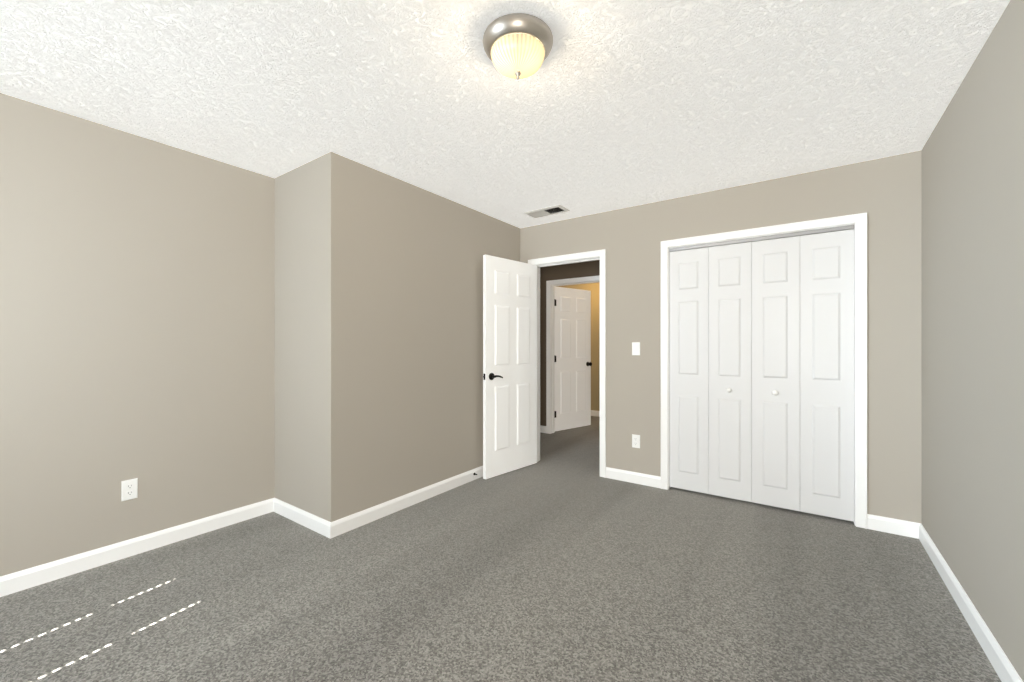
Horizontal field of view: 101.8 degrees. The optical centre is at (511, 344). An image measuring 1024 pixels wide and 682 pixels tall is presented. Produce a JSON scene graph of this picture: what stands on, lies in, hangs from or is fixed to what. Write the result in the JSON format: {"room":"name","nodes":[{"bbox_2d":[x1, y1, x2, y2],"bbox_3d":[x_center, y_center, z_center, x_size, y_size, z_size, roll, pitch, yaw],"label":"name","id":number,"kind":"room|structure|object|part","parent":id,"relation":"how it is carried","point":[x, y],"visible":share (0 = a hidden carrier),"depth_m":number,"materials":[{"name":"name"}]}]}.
{"room":"empty bedroom","nodes":[
{"label":"empty bedroom","id":0,"kind":"room"},
{"bbox_2d":[0,93,274,575],"bbox_3d":[-1.879,0.000,2.966,0.115,2.440,4.800,0,0,35],"label":"wall","id":1,"kind":"structure","parent":0,"point":[137,306],"depth_m":2.38,"materials":[{"name":"beige paint"}]},
{"bbox_2d":[121,478,137,500],"bbox_3d":[-2.204,0.838,2.400,0.009,0.115,0.070,0,0,35],"label":"outlet","id":2,"kind":"object","parent":1,"relation":"attached to","point":[129,489],"visible":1,"depth_m":2.40,"materials":[{"name":"white plastic"}]},
{"bbox_2d":[0,498,271,596],"bbox_3d":[-2.435,1.173,2.070,0.014,0.095,2.407,0,0,35],"label":"baseboard","id":3,"kind":"structure","parent":1,"relation":"attached to","point":[21,580],"depth_m":2.37,"materials":[{"name":"white wood"}]},
{"bbox_2d":[275,152,519,521],"bbox_3d":[-0.829,0.000,3.715,0.735,2.440,2.133,0,0,35],"label":"wall","id":4,"kind":"structure","parent":0,"point":[378,337],"depth_m":2.96,"materials":[{"name":"beige paint"}]},
{"bbox_2d":[272,498,328,535],"bbox_3d":[-1.435,1.173,2.828,0.690,0.095,0.014,0,0,35],"label":"baseboard","id":5,"kind":"structure","parent":4,"relation":"attached to","point":[315,523],"depth_m":2.83,"materials":[{"name":"white wood"}]},
{"bbox_2d":[324,466,482,538],"bbox_3d":[-0.523,1.173,3.489,0.025,0.095,2.147,0,0,35],"label":"baseboard","id":6,"kind":"structure","parent":4,"relation":"attached to","point":[343,525],"depth_m":3.03,"materials":[{"name":"white wood"}]},
{"bbox_2d":[0,416,1000,681],"bbox_3d":[0.104,1.270,3.388,5.155,0.100,7.780,0,0,35],"label":"floor","id":7,"kind":"structure","parent":0,"point":[560,560],"depth_m":1.98,"materials":[{"name":"grey carpet"}]},
{"bbox_2d":[0,0,1009,227],"bbox_3d":[0.104,-1.270,3.388,5.155,0.100,7.780,0,0,35],"label":"ceiling","id":8,"kind":"structure","parent":0,"point":[609,105],"depth_m":1.96,"materials":[{"name":"white paint"}]},
{"bbox_2d":[483,13,552,79],"bbox_3d":[0.024,-1.140,1.665,0.282,0.160,0.282,0,0,35],"label":"flush-mount light","id":9,"kind":"object","parent":8,"relation":"attached to","point":[517,46],"visible":1,"depth_m":1.59,"materials":[{"name":"glass"}]},
{"bbox_3d":[0.024,-1.129,1.665,0.217,0.077,0.217,0,0,35],"label":"lamp shade","id":10,"kind":"part","parent":9,"relation":"part of","materials":[{"name":"beige glass"}]},
{"bbox_2d":[523,205,569,217],"bbox_3d":[0.319,-1.215,3.817,0.380,0.011,0.200,0,0,35],"label":"ceiling vent","id":11,"kind":"object","parent":8,"relation":"in","point":[548,211],"visible":1,"depth_m":3.80,"materials":[{"name":"white metal"}]},
{"bbox_2d":[540,260,599,425],"bbox_3d":[1.144,0.000,5.316,2.105,2.440,0.100,0,0,35],"label":"wall","id":12,"kind":"structure","parent":0,"point":[573,270],"depth_m":5.74,"materials":[{"name":"brown paint"}]},
{"bbox_2d":[540,425,545,432],"bbox_3d":[0.030,1.173,6.174,1.256,0.095,0.014,0,0,35],"label":"baseboard","id":13,"kind":"structure","parent":12,"relation":"attached to","point":[542,428],"depth_m":5.75,"materials":[{"name":"white wood"}]},
{"bbox_2d":[554,286,591,430],"bbox_3d":[0.876,0.201,6.022,0.773,2.014,0.181,0,0,-39],"label":"hall door","id":14,"kind":"structure","parent":12,"relation":"in","point":[572,360],"depth_m":6.00,"materials":[{"name":"white paint"}]},
{"bbox_2d":[546,275,599,433],"bbox_3d":[0.873,0.173,5.508,0.886,2.093,0.142,0,0,35],"label":"door frame","id":15,"kind":"structure","parent":12,"relation":"attached to","point":[550,355],"depth_m":5.70,"materials":[{"name":"white wood"}]},
{"bbox_2d":[556,282,599,410],"bbox_3d":[1.642,0.000,6.994,3.230,2.440,0.115,0,0,35],"label":"wall","id":16,"kind":"structure","parent":0,"point":[594,288],"depth_m":7.08,"materials":[{"name":"beige paint"}]},
{"bbox_2d":[591,410,599,416],"bbox_3d":[1.605,1.173,6.941,3.000,0.095,0.014,0,0,35],"label":"baseboard","id":17,"kind":"structure","parent":16,"relation":"attached to","point":[593,413],"depth_m":7.06,"materials":[{"name":"white wood"}]},
{"bbox_2d":[520,151,920,522],"bbox_3d":[1.060,0.000,3.747,3.780,2.440,0.128,0,0,35],"label":"wall","id":18,"kind":"structure","parent":0,"point":[884,194],"depth_m":3.00,"materials":[{"name":"beige paint"}]},
{"bbox_2d":[483,254,536,478],"bbox_3d":[-0.002,0.201,3.996,0.134,2.014,0.733,0,0,43],"label":"bedroom door","id":19,"kind":"structure","parent":18,"relation":"in","point":[509,365],"depth_m":3.95,"materials":[{"name":"white paint"}]},
{"bbox_2d":[528,249,605,477],"bbox_3d":[0.553,0.173,4.114,0.846,2.093,0.157,0,0,35],"label":"door frame","id":20,"kind":"structure","parent":18,"relation":"attached to","point":[600,255],"depth_m":3.84,"materials":[{"name":"white wood"}]},
{"bbox_2d":[606,467,660,487],"bbox_3d":[1.063,1.173,3.674,0.492,0.095,0.014,0,0,35],"label":"baseboard","id":21,"kind":"structure","parent":18,"relation":"attached to","point":[612,473],"depth_m":3.66,"materials":[{"name":"white wood"}]},
{"bbox_2d":[632,434,639,447],"bbox_3d":[1.090,0.852,3.658,0.070,0.115,0.009,0,0,35],"label":"outlet","id":22,"kind":"object","parent":18,"relation":"attached to","point":[635,441],"visible":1,"depth_m":3.66,"materials":[{"name":"white plastic"}]},
{"bbox_2d":[669,247,707,493],"bbox_3d":[1.460,0.209,3.435,0.300,1.978,0.045,0,0,35],"label":"closet door","id":23,"kind":"structure","parent":18,"relation":"in","point":[688,369],"depth_m":3.42,"materials":[{"name":"white paint"}]},
{"bbox_2d":[708,242,751,501],"bbox_3d":[1.698,0.209,3.250,0.300,1.978,0.071,0,0,35],"label":"closet door","id":24,"kind":"structure","parent":18,"relation":"in","point":[730,371],"depth_m":3.24,"materials":[{"name":"white paint"}]},
{"bbox_3d":[1.688,0.355,3.234,0.037,0.037,0.034,0,0,35],"label":"knob","id":25,"kind":"part","parent":24,"relation":"part of","materials":[{"name":"white plastic"}]},
{"bbox_2d":[669,225,853,251],"bbox_3d":[1.829,-0.796,3.173,1.208,0.025,0.038,0,0,35],"label":"track rail","id":26,"kind":"object","parent":18,"relation":"attached to","point":[825,230],"visible":0.86,"depth_m":3.10,"materials":[{"name":"silver metal"}]},
{"bbox_2d":[661,213,866,528],"bbox_3d":[1.841,0.173,3.190,1.336,2.093,0.136,0,0,35],"label":"trim","id":27,"kind":"structure","parent":18,"relation":"attached to","point":[858,221],"depth_m":2.81,"materials":[{"name":"white wood"}]},
{"bbox_2d":[752,236,799,510],"bbox_3d":[1.945,0.209,3.075,0.300,1.978,0.071,0,0,35],"label":"closet door","id":28,"kind":"structure","parent":18,"relation":"in","point":[775,372],"depth_m":3.06,"materials":[{"name":"white paint"}]},
{"bbox_3d":[1.934,0.355,3.060,0.037,0.037,0.034,0,0,35],"label":"knob","id":29,"kind":"part","parent":28,"relation":"part of","materials":[{"name":"white plastic"}]},
{"bbox_2d":[800,229,853,521],"bbox_3d":[2.199,0.209,2.912,0.300,1.978,0.045,0,0,35],"label":"closet door","id":30,"kind":"structure","parent":18,"relation":"in","point":[827,374],"depth_m":2.89,"materials":[{"name":"white paint"}]},
{"bbox_2d":[921,0,1023,681],"bbox_3d":[1.511,0.000,1.014,0.115,2.440,5.530,0,0,35],"label":"wall","id":31,"kind":"structure","parent":0,"point":[972,336],"depth_m":1.73,"materials":[{"name":"beige paint"}]},
{"bbox_2d":[912,522,1022,681],"bbox_3d":[1.247,1.173,0.753,0.014,0.095,4.570,0,0,35],"label":"baseboard","id":32,"kind":"structure","parent":31,"relation":"attached to","point":[1000,662],"depth_m":1.80,"materials":[{"name":"white wood"}]}
]}

